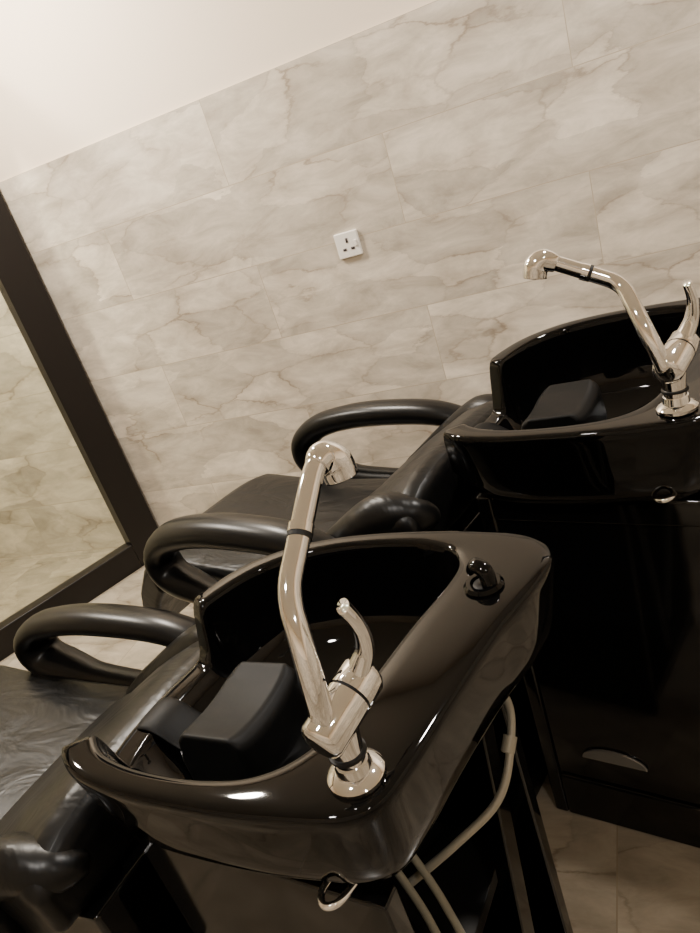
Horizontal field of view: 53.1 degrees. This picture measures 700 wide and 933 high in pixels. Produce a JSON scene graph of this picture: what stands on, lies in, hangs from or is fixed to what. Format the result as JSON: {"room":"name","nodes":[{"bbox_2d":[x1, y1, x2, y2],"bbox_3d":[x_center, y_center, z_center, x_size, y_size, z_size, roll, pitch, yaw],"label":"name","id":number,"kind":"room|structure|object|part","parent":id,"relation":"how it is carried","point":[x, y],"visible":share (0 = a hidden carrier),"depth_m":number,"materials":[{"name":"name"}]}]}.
{"room":"salon","nodes":[
{"label":"salon","id":0,"kind":"room"},
{"bbox_2d":[0,0,435,181],"bbox_3d":[-0.332,-0.986,2.577,6.700,2.800,0.100,-8,25,25],"label":"ceiling","id":1,"kind":"structure","parent":0,"point":[75,75],"depth_m":2.44,"materials":[{"name":"white paint"}]},
{"bbox_2d":[0,0,699,561],"bbox_3d":[-0.198,-0.506,2.728,6.700,1.763,0.012,-8,25,25],"label":"wall","id":2,"kind":"structure","parent":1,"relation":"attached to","point":[187,258],"depth_m":2.49,"materials":[{"name":"stone"}]},
{"bbox_2d":[333,229,362,259],"bbox_3d":[-0.006,-0.786,2.479,0.090,0.088,0.016,-8,25,25],"label":"wall socket","id":3,"kind":"object","parent":2,"relation":"attached to","point":[348,244],"depth_m":2.47,"materials":[{"name":"white plastic"}]},
{"bbox_2d":[0,552,699,932],"bbox_3d":[-0.661,1.389,1.170,6.900,0.100,4.820,-8,25,25],"label":"floor","id":4,"kind":"structure","parent":0,"point":[613,878],"depth_m":1.46,"materials":[{"name":"stone"}]},
{"bbox_2d":[0,543,141,660],"bbox_3d":[-1.745,0.929,2.765,0.070,0.125,2.120,7,33,46],"label":"rail","id":5,"kind":"object","parent":4,"relation":"on","point":[91,582],"visible":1,"depth_m":3.19,"materials":[{"name":"black metal"}]},
{"bbox_2d":[0,194,157,565],"bbox_3d":[-1.313,-0.564,3.014,0.070,2.300,0.155,7,33,46],"label":"frame","id":6,"kind":"object","parent":4,"relation":"on","point":[22,289],"visible":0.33,"depth_m":3.07,"materials":[{"name":"black metal"}]},
{"bbox_2d":[0,603,199,932],"bbox_3d":[-0.646,0.747,1.488,1.150,0.775,0.652,-4,27,32],"label":"chair","id":7,"kind":"object","parent":4,"relation":"on","point":[67,866],"visible":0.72,"depth_m":1.12,"materials":[{"name":"black leather"}]},
{"bbox_3d":[-0.761,0.673,1.147,0.699,0.235,0.102,-4,27,32],"label":"armrest","id":8,"kind":"part","parent":7,"relation":"part of","materials":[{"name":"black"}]},
{"bbox_3d":[-0.753,0.647,1.487,0.660,0.134,0.488,-4,27,32],"label":"seat","id":9,"kind":"part","parent":7,"relation":"part of","materials":[{"name":"black leather"}]},
{"bbox_3d":[-0.519,0.411,1.565,0.699,0.235,0.102,-4,27,32],"label":"armrest","id":10,"kind":"part","parent":7,"relation":"part of","materials":[{"name":"black leather"}]},
{"bbox_2d":[141,394,546,796],"bbox_3d":[-0.058,0.306,1.915,1.150,0.877,0.702,1,29,39],"label":"chair","id":11,"kind":"object","parent":4,"relation":"on","point":[184,556],"visible":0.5,"depth_m":1.63,"materials":[{"name":"black leather"}]},
{"bbox_3d":[-0.236,0.226,1.560,0.699,0.266,0.102,1,29,39],"label":"armrest","id":12,"kind":"part","parent":11,"relation":"part of","materials":[{"name":"black leather"}]},
{"bbox_3d":[-0.163,0.188,1.918,0.660,0.151,0.488,1,29,39],"label":"seat","id":13,"kind":"part","parent":11,"relation":"part of","materials":[{"name":"black leather"}]},
{"bbox_3d":[0.101,-0.062,1.965,0.699,0.266,0.102,1,29,39],"label":"armrest","id":14,"kind":"part","parent":11,"relation":"part of","materials":[{"name":"black leather"}]},
{"bbox_3d":[0.137,0.080,1.591,0.395,0.348,0.519,1,29,39],"label":"backrest","id":15,"kind":"part","parent":11,"relation":"part of","materials":[{"name":"black leather"}]},
{"bbox_2d":[134,704,572,932],"bbox_3d":[0.074,0.690,1.077,0.370,0.765,0.385,-4,27,32],"label":"pedestal","id":16,"kind":"object","parent":4,"relation":"on","point":[503,878],"visible":0.4,"depth_m":1.00,"materials":[{"name":"black paint"}]},
{"bbox_2d":[61,531,553,910],"bbox_3d":[-0.035,0.286,0.898,0.536,0.233,0.496,-4,27,32],"label":"basin","id":17,"kind":"object","parent":16,"relation":"in","point":[221,769],"visible":0.85,"depth_m":0.81,"materials":[{"name":"black ceramic"}]},
{"bbox_2d":[278,440,385,799],"bbox_3d":[-0.014,0.133,0.672,0.080,0.261,0.238,-13,23,12],"label":"faucet","id":18,"kind":"object","parent":17,"relation":"on","point":[336,711],"visible":1,"depth_m":0.62,"materials":[{"name":"silver metal"}]},
{"bbox_3d":[-0.038,0.116,0.656,0.047,0.193,0.213,-11,23,17],"label":"spout","id":19,"kind":"part","parent":18,"relation":"part of","materials":[{"name":"silver metal"}]},
{"bbox_3d":[-0.004,0.253,0.635,0.038,0.050,0.038,-4,27,32],"label":"stem","id":20,"kind":"part","parent":18,"relation":"part of","materials":[{"name":"silver metal"}]},
{"bbox_3d":[0.002,0.154,0.624,0.036,0.089,0.035,-11,24,18],"label":"lever","id":21,"kind":"part","parent":18,"relation":"part of","materials":[{"name":"silver metal"}]},
{"bbox_3d":[-0.015,0.425,0.697,0.037,0.016,0.041,-4,27,32],"label":"drain lever","id":22,"kind":"part","parent":17,"relation":"part of","materials":[{"name":"silver metal"}]},
{"bbox_2d":[395,696,516,932],"bbox_3d":[0.214,0.648,0.976,0.098,0.696,0.283,5,32,43],"label":"hose","id":23,"kind":"object","parent":17,"relation":"attached to","point":[508,746],"visible":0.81,"depth_m":0.87,"materials":[{"name":"beige"}]},
{"bbox_3d":[0.153,0.605,1.213,0.370,0.765,0.028,-4,27,32],"label":"panel","id":24,"kind":"part","parent":16,"relation":"part of","materials":[{"name":"black paint"}]},
{"bbox_2d":[476,493,699,847],"bbox_3d":[0.607,0.333,1.418,0.435,0.820,0.335,-1,28,36],"label":"base cabinet","id":25,"kind":"object","parent":4,"relation":"on","point":[613,687],"visible":0.8,"depth_m":1.29,"materials":[{"name":"black paint"}]},
{"bbox_2d":[443,297,699,506],"bbox_3d":[0.463,-0.102,1.244,0.521,0.268,0.509,1,30,39],"label":"basin","id":26,"kind":"object","parent":25,"relation":"in","point":[574,421],"visible":0.94,"depth_m":1.16,"materials":[{"name":"black ceramic"}]},
{"bbox_2d":[523,248,699,416],"bbox_3d":[0.387,-0.211,1.026,0.103,0.248,0.234,-31,25,-28],"label":"faucet","id":27,"kind":"object","parent":26,"relation":"on","point":[671,361],"visible":1,"depth_m":0.98,"materials":[{"name":"silver metal"}]},
{"bbox_3d":[0.387,-0.230,1.005,0.075,0.175,0.196,-27,24,-20],"label":"spout","id":28,"kind":"part","parent":27,"relation":"part of","materials":[{"name":"silver metal"}]},
{"bbox_3d":[0.455,-0.116,0.982,0.038,0.050,0.038,-1,28,36],"label":"stem","id":29,"kind":"part","parent":27,"relation":"part of","materials":[{"name":"silver metal"}]},
{"bbox_3d":[0.464,-0.214,0.968,0.036,0.089,0.035,-9,24,22],"label":"lever","id":30,"kind":"part","parent":27,"relation":"part of","materials":[{"name":"silver metal"}]},
{"bbox_3d":[0.473,0.045,1.053,0.037,0.014,0.041,0,29,37],"label":"drain lever","id":31,"kind":"part","parent":26,"relation":"part of","materials":[{"name":"silver metal"}]}
]}

